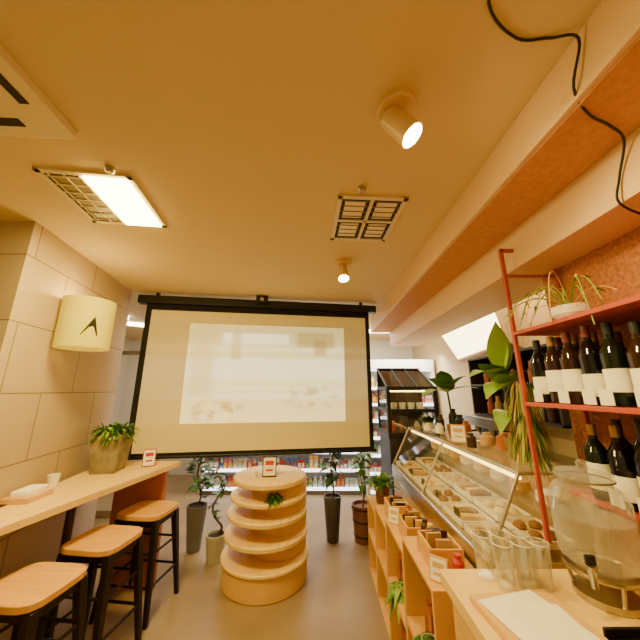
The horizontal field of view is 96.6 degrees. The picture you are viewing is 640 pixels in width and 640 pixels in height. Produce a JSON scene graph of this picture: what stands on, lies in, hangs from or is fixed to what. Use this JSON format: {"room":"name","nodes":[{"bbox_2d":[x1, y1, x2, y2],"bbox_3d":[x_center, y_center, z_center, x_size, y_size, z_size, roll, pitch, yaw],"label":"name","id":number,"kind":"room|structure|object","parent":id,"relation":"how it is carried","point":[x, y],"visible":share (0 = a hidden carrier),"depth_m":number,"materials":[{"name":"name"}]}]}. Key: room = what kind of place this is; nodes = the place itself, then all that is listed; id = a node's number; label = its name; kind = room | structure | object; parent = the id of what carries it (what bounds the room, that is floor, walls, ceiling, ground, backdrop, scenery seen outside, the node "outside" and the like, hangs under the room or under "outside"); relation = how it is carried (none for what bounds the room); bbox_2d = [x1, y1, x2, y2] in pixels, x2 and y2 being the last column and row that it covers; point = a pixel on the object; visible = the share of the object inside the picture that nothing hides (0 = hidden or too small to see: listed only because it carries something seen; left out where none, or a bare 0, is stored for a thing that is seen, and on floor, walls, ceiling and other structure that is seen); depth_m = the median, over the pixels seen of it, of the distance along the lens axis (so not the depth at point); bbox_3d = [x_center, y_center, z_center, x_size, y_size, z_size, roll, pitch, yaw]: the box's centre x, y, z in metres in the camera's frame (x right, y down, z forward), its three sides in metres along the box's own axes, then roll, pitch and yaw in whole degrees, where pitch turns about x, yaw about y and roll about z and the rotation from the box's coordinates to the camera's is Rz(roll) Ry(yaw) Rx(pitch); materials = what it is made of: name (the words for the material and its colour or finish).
{"room":"deli cafe","nodes":[
{"label":"deli cafe","id":0,"kind":"room"},
{"bbox_2d":[0,221,131,639],"bbox_3d":[-2.710,0.812,2.153,1.780,2.650,1.330,0,-14,0],"label":"wall","id":1,"kind":"structure","parent":0,"point":[51,398],"depth_m":1.94,"materials":[{"name":"beige tile"}]},
{"bbox_2d":[52,295,116,351],"bbox_3d":[-1.730,0.035,2.113,0.324,0.360,0.324,0,-14,0],"label":"wall sconce","id":2,"kind":"object","parent":1,"relation":"attached to","point":[84,322],"visible":1,"depth_m":2.00,"materials":[{"name":"yellow fabric"}]},
{"bbox_2d":[111,339,130,424],"bbox_3d":[-4.150,0.816,2.168,0.100,2.650,7.800,0,-14,0],"label":"wall","id":3,"kind":"structure","parent":0,"point":[119,389],"depth_m":5.86,"materials":[{"name":"beige paint"}]},
{"bbox_2d":[95,351,159,517],"bbox_3d":[-3.100,1.269,4.013,1.840,2.650,0.040,0,-14,0],"label":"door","id":4,"kind":"structure","parent":3,"relation":"in","point":[100,513],"depth_m":3.70,"materials":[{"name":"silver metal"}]},
{"bbox_2d":[53,475,389,639],"bbox_3d":[-0.800,2.141,1.842,6.800,0.080,7.800,0,-14,0],"label":"floor","id":5,"kind":"structure","parent":0,"point":[338,599],"depth_m":2.25,"materials":[{"name":"concrete"}]},
{"bbox_2d":[0,562,87,639],"bbox_3d":[-1.440,1.635,1.349,0.438,0.668,0.388,-1,-14,6],"label":"bar stool","id":6,"kind":"object","parent":5,"relation":"on","point":[29,592],"visible":1,"depth_m":1.42,"materials":[{"name":"brown wood"}]},
{"bbox_2d":[35,525,143,639],"bbox_3d":[-1.410,1.742,1.786,0.438,0.668,0.388,-2,-14,7],"label":"bar stool","id":7,"kind":"object","parent":5,"relation":"on","point":[102,545],"visible":0.86,"depth_m":1.79,"materials":[{"name":"brown wood"}]},
{"bbox_2d":[0,461,180,638],"bbox_3d":[-1.856,1.557,1.624,0.734,0.950,2.121,-2,-14,10],"label":"countertop","id":8,"kind":"structure","parent":5,"relation":"on","point":[133,484],"depth_m":2.08,"materials":[{"name":"brown wood"}]},
{"bbox_2d":[0,484,54,504],"bbox_3d":[-1.800,1.071,1.765,0.150,0.059,0.200,1,-14,-6],"label":"tray","id":9,"kind":"object","parent":8,"relation":"on","point":[30,493],"visible":1,"depth_m":1.71,"materials":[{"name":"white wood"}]},
{"bbox_2d":[47,473,60,487],"bbox_3d":[-1.830,1.104,1.953,0.072,0.085,0.072,0,-14,0],"label":"paper cup","id":10,"kind":"object","parent":8,"relation":"on","point":[52,479],"visible":0.81,"depth_m":1.94,"materials":[{"name":"paper"}]},
{"bbox_2d":[85,420,141,474],"bbox_3d":[-1.745,1.052,2.405,0.392,0.402,0.388,0,-14,0],"label":"potted succulent","id":11,"kind":"object","parent":8,"relation":"on","point":[110,448],"visible":1,"depth_m":2.30,"materials":[{"name":"green plant"}]},
{"bbox_2d":[141,448,156,466],"bbox_3d":[-1.512,1.217,2.524,0.100,0.143,0.062,7,-16,-28],"label":"table sign","id":12,"kind":"object","parent":8,"relation":"on","point":[149,455],"visible":1,"depth_m":2.50,"materials":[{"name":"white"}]},
{"bbox_2d":[88,500,178,629],"bbox_3d":[-1.390,1.854,2.242,0.438,0.668,0.388,-2,-14,7],"label":"bar stool","id":13,"kind":"object","parent":5,"relation":"on","point":[151,514],"visible":0.77,"depth_m":2.20,"materials":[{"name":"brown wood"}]},
{"bbox_2d":[183,457,223,553],"bbox_3d":[-1.276,1.843,3.069,0.427,1.085,0.378,-10,-17,36],"label":"potted ficus","id":14,"kind":"object","parent":5,"relation":"on","point":[196,511],"visible":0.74,"depth_m":2.95,"materials":[{"name":"ceramic"}]},
{"bbox_2d":[206,468,229,565],"bbox_3d":[-1.023,1.926,2.851,0.237,0.819,0.231,0,-14,0],"label":"tree","id":15,"kind":"object","parent":5,"relation":"on","point":[215,543],"visible":0.98,"depth_m":2.76,"materials":[{"name":"beige ceramic"}]},
{"bbox_2d":[220,465,308,605],"bbox_3d":[-0.490,1.871,2.630,0.780,0.820,0.780,0,-14,0],"label":"display stand","id":16,"kind":"object","parent":5,"relation":"on","point":[263,561],"visible":0.98,"depth_m":2.40,"materials":[{"name":"brown wood"}]},
{"bbox_2d":[250,469,257,477],"bbox_3d":[-0.610,1.422,2.637,0.068,0.055,0.068,0,-14,0],"label":"jar","id":17,"kind":"object","parent":16,"relation":"on","point":[254,471],"visible":1,"depth_m":2.61,"materials":[{"name":"beige ceramic"}]},
{"bbox_2d":[262,456,276,476],"bbox_3d":[-0.472,1.373,2.674,0.130,0.172,0.062,1,-14,-6],"label":"framed sign","id":18,"kind":"object","parent":16,"relation":"on","point":[269,467],"visible":1,"depth_m":2.66,"materials":[{"name":"white paper"}]},
{"bbox_2d":[264,493,284,508],"bbox_3d":[-0.389,1.535,2.431,0.202,0.086,0.199,0,-14,0],"label":"potted fern","id":19,"kind":"object","parent":16,"relation":"on","point":[274,498],"visible":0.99,"depth_m":2.40,"materials":[{"name":"green plant"}]},
{"bbox_2d":[198,452,362,494],"bbox_3d":[-0.620,1.893,4.982,2.600,1.900,0.620,0,-14,0],"label":"shelf","id":20,"kind":"object","parent":5,"relation":"on","point":[350,482],"visible":0.18,"depth_m":4.62,"materials":[{"name":"white"}]},
{"bbox_2d":[318,453,344,543],"bbox_3d":[0.137,1.904,3.240,0.346,1.047,0.295,4,-14,-14],"label":"rubber plant","id":21,"kind":"object","parent":5,"relation":"on","point":[332,501],"visible":0.73,"depth_m":3.13,"materials":[{"name":"green plant"}]},
{"bbox_2d":[351,452,375,545],"bbox_3d":[0.486,1.950,3.222,0.283,0.950,0.310,6,-15,-24],"label":"potted plant","id":22,"kind":"object","parent":5,"relation":"on","point":[359,507],"visible":0.85,"depth_m":3.12,"materials":[{"name":"green leaf"},{"name":"light leaf"},{"name":"wood"}]},
{"bbox_2d":[362,359,435,494],"bbox_3d":[1.325,1.760,4.860,1.190,2.100,0.620,0,-14,0],"label":"beverage cooler","id":23,"kind":"object","parent":5,"relation":"on","point":[426,366],"visible":0.06,"depth_m":4.78,"materials":[{"name":"white"}]},
{"bbox_2d":[376,368,442,496],"bbox_3d":[1.010,1.478,3.245,0.560,1.877,0.547,0,-14,0],"label":"display cabinet","id":24,"kind":"object","parent":5,"relation":"on","point":[399,390],"visible":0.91,"depth_m":3.20,"materials":[{"name":"black metal"}]},
{"bbox_2d":[367,495,474,639],"bbox_3d":[0.588,1.704,1.909,0.255,0.800,1.720,0,-14,0],"label":"shelf","id":25,"kind":"object","parent":5,"relation":"on","point":[428,606],"visible":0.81,"depth_m":1.57,"materials":[{"name":"brown wood"}]},
{"bbox_2d":[364,470,398,503],"bbox_3d":[0.569,1.531,2.624,0.343,0.275,0.317,-10,-17,35],"label":"spider plant","id":26,"kind":"object","parent":25,"relation":"on","point":[381,482],"visible":0.99,"depth_m":2.58,"materials":[{"name":"green plant"}]},
{"bbox_2d":[388,505,399,525],"bbox_3d":[0.516,1.336,1.956,0.080,0.103,0.063,-11,-18,39],"label":"price card","id":27,"kind":"object","parent":25,"relation":"on","point":[393,512],"visible":0.91,"depth_m":1.94,"materials":[{"name":"white paper"}]},
{"bbox_2d":[384,578,404,627],"bbox_3d":[0.499,1.715,1.734,0.231,0.164,0.227,0,-14,0],"label":"ivy","id":28,"kind":"object","parent":25,"relation":"on","point":[396,590],"visible":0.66,"depth_m":1.71,"materials":[{"name":"green plant"}]},
{"bbox_2d":[384,497,410,517],"bbox_3d":[0.580,1.423,2.143,0.152,0.137,0.194,0,-14,0],"label":"wooden box","id":29,"kind":"object","parent":25,"relation":"on","point":[400,502],"visible":0.45,"depth_m":2.16,"materials":[{"name":"brown wood"}]},
{"bbox_2d":[405,504,415,513],"bbox_3d":[0.608,1.209,1.798,0.078,0.120,0.267,-1,-14,2],"label":"jars","id":30,"kind":"object","parent":25,"relation":"on","point":[407,508],"depth_m":1.97,"materials":[{"name":"red"}]},
{"bbox_2d":[398,511,423,535],"bbox_3d":[0.580,1.266,1.738,0.152,0.129,0.194,0,-14,0],"label":"wooden box","id":31,"kind":"object","parent":25,"relation":"on","point":[409,523],"visible":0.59,"depth_m":1.73,"materials":[{"name":"brown wood"}]},
{"bbox_2d":[412,631,434,639],"bbox_3d":[0.497,1.529,1.275,0.202,0.176,0.274,0,-14,0],"label":"ivy","id":32,"kind":"object","parent":25,"relation":"on","point":[426,635],"visible":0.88,"depth_m":1.31,"materials":[{"name":"green plant"}]},
{"bbox_2d":[421,518,432,529],"bbox_3d":[0.596,1.081,1.486,0.078,0.106,0.205,-1,-14,2],"label":"jars","id":33,"kind":"object","parent":25,"relation":"on","point":[424,524],"depth_m":1.57,"materials":[{"name":"red"}]},
{"bbox_2d":[429,553,448,583],"bbox_3d":[0.526,1.084,1.246,0.080,0.093,0.063,-11,-18,39],"label":"price card","id":34,"kind":"object","parent":25,"relation":"on","point":[436,563],"visible":0.7,"depth_m":1.23,"materials":[{"name":"white paper"}]},
{"bbox_2d":[417,527,465,568],"bbox_3d":[0.580,1.099,1.388,0.152,0.124,0.194,0,-14,0],"label":"wooden box","id":35,"kind":"object","parent":25,"relation":"on","point":[436,541],"visible":0.8,"depth_m":1.36,"materials":[{"name":"brown wood"}]},
{"bbox_2d":[452,552,464,568],"bbox_3d":[0.581,0.956,1.120,0.078,0.092,0.125,-1,-14,2],"label":"jars","id":36,"kind":"object","parent":25,"relation":"on","point":[457,562],"depth_m":1.23,"materials":[{"name":"red"}]},
{"bbox_2d":[392,427,609,568],"bbox_3d":[1.004,1.509,2.013,0.552,1.230,1.708,0,-14,0],"label":"refrigerated display case","id":37,"kind":"object","parent":5,"relation":"on","point":[479,487],"visible":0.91,"depth_m":1.59,"materials":[{"name":"clear glass"}]},
{"bbox_2d":[417,415,436,430],"bbox_3d":[1.021,0.964,2.693,0.197,0.143,0.205,9,-17,-34],"label":"potted herb","id":38,"kind":"object","parent":37,"relation":"on","point":[427,421],"visible":0.98,"depth_m":2.66,"materials":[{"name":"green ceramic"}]},
{"bbox_2d":[422,371,474,437],"bbox_3d":[0.988,0.658,2.220,0.461,0.512,0.226,3,-14,-10],"label":"potted plant","id":39,"kind":"object","parent":37,"relation":"on","point":[443,380],"visible":0.79,"depth_m":2.25,"materials":[{"name":"green plant"}]},
{"bbox_2d":[450,424,465,442],"bbox_3d":[1.012,0.829,2.084,0.100,0.123,0.062,-7,-16,28],"label":"menu card","id":40,"kind":"object","parent":37,"relation":"on","point":[458,432],"visible":1,"depth_m":2.06,"materials":[{"name":"white paper"}]},
{"bbox_2d":[469,321,558,482],"bbox_3d":[1.015,0.407,1.569,0.355,0.841,0.307,-6,-15,22],"label":"banana plant","id":41,"kind":"object","parent":37,"relation":"on","point":[499,349],"visible":0.79,"depth_m":1.50,"materials":[{"name":"green plant"}]},
{"bbox_2d":[433,428,579,468],"bbox_3d":[1.755,1.752,2.710,0.430,1.090,2.300,0,-14,0],"label":"base cabinet","id":42,"kind":"object","parent":5,"relation":"on","point":[559,458],"visible":0.02,"depth_m":2.15,"materials":[{"name":"beige wood"}]},
{"bbox_2d":[463,414,513,443],"bbox_3d":[1.740,1.103,2.870,0.380,0.243,0.600,0,-14,0],"label":"espresso machine","id":43,"kind":"object","parent":42,"relation":"on","point":[481,423],"visible":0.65,"depth_m":2.83,"materials":[{"name":"silver metal"}]},
{"bbox_2d":[440,569,639,639],"bbox_3d":[0.873,1.199,0.153,0.845,0.945,1.670,0,-14,0],"label":"countertop","id":44,"kind":"structure","parent":5,"relation":"on","point":[470,624],"depth_m":0.96,"materials":[{"name":"brown wood"}]},
{"bbox_2d":[471,529,554,589],"bbox_3d":[0.682,0.851,1.014,0.234,0.136,0.134,0,-14,0],"label":"glass tumblers","id":45,"kind":"object","parent":44,"relation":"on","point":[510,534],"visible":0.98,"depth_m":1.03,"materials":[{"name":"clear glass"}]},
{"bbox_2d":[469,589,607,639],"bbox_3d":[0.620,0.855,0.799,0.260,0.026,0.260,1,-14,-6],"label":"serving tray","id":46,"kind":"object","parent":44,"relation":"on","point":[528,614],"visible":1,"depth_m":0.81,"materials":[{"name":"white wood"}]},
{"bbox_2d":[498,249,639,543],"bbox_3d":[1.143,0.095,0.618,0.307,1.410,1.663,0,-14,0],"label":"shelf rack","id":47,"kind":"object","parent":44,"relation":"on","point":[620,312],"visible":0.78,"depth_m":1.25,"materials":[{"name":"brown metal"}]},
{"bbox_2d":[505,271,617,335],"bbox_3d":[1.013,-0.058,1.278,0.324,0.263,0.479,-7,-15,26],"label":"trailing houseplant","id":48,"kind":"object","parent":47,"relation":"on","point":[562,310],"visible":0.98,"depth_m":1.22,"materials":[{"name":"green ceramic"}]},
{"bbox_2d":[530,321,639,406],"bbox_3d":[1.108,0.106,0.841,0.196,0.306,1.159,0,-14,0],"label":"wine bottles","id":49,"kind":"object","parent":47,"relation":"on","point":[591,373],"visible":1,"depth_m":1.10,"materials":[{"name":"black glass"}]},
{"bbox_2d":[584,419,639,512],"bbox_3d":[1.178,0.446,0.716,0.196,0.305,0.978,0,-14,0],"label":"wine bottles","id":50,"kind":"object","parent":47,"relation":"on","point":[621,459],"visible":0.98,"depth_m":1.06,"materials":[{"name":"brown glass"}]},
{"bbox_2d":[548,460,639,618],"bbox_3d":[0.923,0.700,0.971,0.232,0.412,0.218,0,-14,0],"label":"dispenser","id":51,"kind":"object","parent":44,"relation":"on","point":[608,583],"visible":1,"depth_m":0.92,"materials":[{"name":"clear glass"}]},
{"bbox_2d":[602,627,639,639],"bbox_3d":[0.860,0.825,0.693,0.212,0.034,0.159,0,-14,0],"label":"drip tray","id":52,"kind":"object","parent":44,"relation":"on","point":[611,633],"visible":1,"depth_m":0.76,"materials":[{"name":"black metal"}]},
{"bbox_2d":[118,340,412,474],"bbox_3d":[-0.750,1.734,5.907,6.700,2.650,0.100,0,-14,0],"label":"wall","id":53,"kind":"structure","parent":0,"point":[379,349],"depth_m":6.03,"materials":[{"name":"white paint"}]},
{"bbox_2d":[0,0,600,339],"bbox_3d":[-0.800,-0.510,2.494,6.800,0.080,7.800,0,-14,0],"label":"ceiling","id":54,"kind":"structure","parent":0,"point":[243,124],"depth_m":1.14,"materials":[{"name":"paint"}]},
{"bbox_2d":[0,44,77,138],"bbox_3d":[-1.420,-0.873,0.750,0.860,0.046,0.860,1,-14,-3],"label":"air conditioner","id":55,"kind":"object","parent":54,"relation":"attached to","point":[25,110],"visible":1,"depth_m":1.06,"materials":[{"name":"beige plastic"}]},
{"bbox_2d":[32,166,166,227],"bbox_3d":[-1.200,-0.670,1.627,0.502,0.022,0.519,0,-14,0],"label":"ceiling light panel","id":56,"kind":"object","parent":54,"relation":"attached to","point":[105,198],"depth_m":1.57,"materials":[{"name":"white plastic"}]},
{"bbox_2d":[105,164,115,173],"bbox_3d":[-1.020,-0.727,1.383,0.044,0.028,0.043,0,-14,0],"label":"sprinkler","id":57,"kind":"object","parent":54,"relation":"attached to","point":[109,169],"visible":1,"depth_m":1.37,"materials":[{"name":"silver metal"}]},
{"bbox_2d":[127,316,143,326],"bbox_3d":[-2.900,0.083,4.613,0.395,0.050,1.599,-2,-14,9],"label":"lights","id":58,"kind":"object","parent":54,"relation":"attached to","point":[128,323],"visible":0.21,"depth_m":4.54,"materials":[{"name":"white"}]},
{"bbox_2d":[127,292,376,459],"bbox_3d":[-0.644,0.564,3.118,2.692,1.713,0.175,2,-14,-9],"label":"projector screen","id":59,"kind":"object","parent":54,"relation":"hanging from","point":[216,377],"visible":0.91,"depth_m":3.12,"materials":[{"name":"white fabric"}]},
{"bbox_2d":[334,258,350,281],"bbox_3d":[0.190,-0.403,2.384,0.145,0.179,0.147,0,-14,0],"label":"ceiling spotlight","id":60,"kind":"object","parent":54,"relation":"attached to","point":[342,264],"depth_m":2.35,"materials":[{"name":"white metal"}]},
{"bbox_2d":[358,185,365,193],"bbox_3d":[0.225,-0.694,1.519,0.044,0.028,0.043,0,-14,0],"label":"sprinkler","id":61,"kind":"object","parent":54,"relation":"attached to","point":[362,188],"visible":1,"depth_m":1.51,"materials":[{"name":"silver metal"}]},
{"bbox_2d":[330,194,408,241],"bbox_3d":[0.285,-0.630,1.813,0.423,0.013,0.498,0,-14,0],"label":"ceiling vent","id":62,"kind":"object","parent":54,"relation":"attached to","point":[357,217],"depth_m":1.76,"materials":[{"name":"white metal"}]},
{"bbox_2d":[377,86,422,148],"bbox_3d":[0.296,-0.727,1.064,0.157,0.180,0.145,0,-14,0],"label":"ceiling spotlight","id":63,"kind":"object","parent":54,"relation":"attached to","point":[396,109],"depth_m":1.03,"materials":[{"name":"white metal"}]},
{"bbox_2d":[487,0,639,214],"bbox_3d":[0.775,-0.630,0.866,0.948,0.464,0.119,8,-16,-30],"label":"hanging cable","id":64,"kind":"object","parent":54,"relation":"hanging from","point":[492,13],"visible":1,"depth_m":0.87,"materials":[{"name":"black plastic"}]},
{"bbox_2d":[412,290,577,458],"bbox_3d":[1.750,1.173,3.625,0.660,2.650,4.600,0,-14,0],"label":"wall","id":65,"kind":"structure","parent":0,"point":[562,440],"depth_m":3.85,"materials":[{"name":"paint"}]},
{"bbox_2d":[441,303,523,362],"bbox_3d":[1.820,0.208,3.424,0.319,0.490,1.289,0,-14,0],"label":"window","id":66,"kind":"structure","parent":65,"relation":"in","point":[469,341],"depth_m":3.34,"materials":[{"name":"white glass"}]},
{"bbox_2d":[370,0,639,345],"bbox_3d":[1.140,-0.501,1.513,0.720,0.405,5.900,0,-14,0],"label":"ceiling beam","id":67,"kind":"structure","parent":65,"relation":"attached to","point":[545,193],"depth_m":1.22,"materials":[{"name":"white paint"}]},
{"bbox_2d":[468,344,571,428],"bbox_3d":[1.835,0.605,2.632,0.270,0.600,1.200,0,-14,0],"label":"wall shelf unit","id":68,"kind":"object","parent":65,"relation":"attached to","point":[555,417],"visible":0.24,"depth_m":2.83,"materials":[{"name":"black wood"}]},
{"bbox_2d":[542,227,639,568],"bbox_3d":[1.360,0.459,-0.133,0.120,2.245,3.160,0,-14,0],"label":"wall","id":69,"kind":"structure","parent":0,"point":[615,264],"depth_m":1.28,"materials":[{"name":"paint"}]}
]}

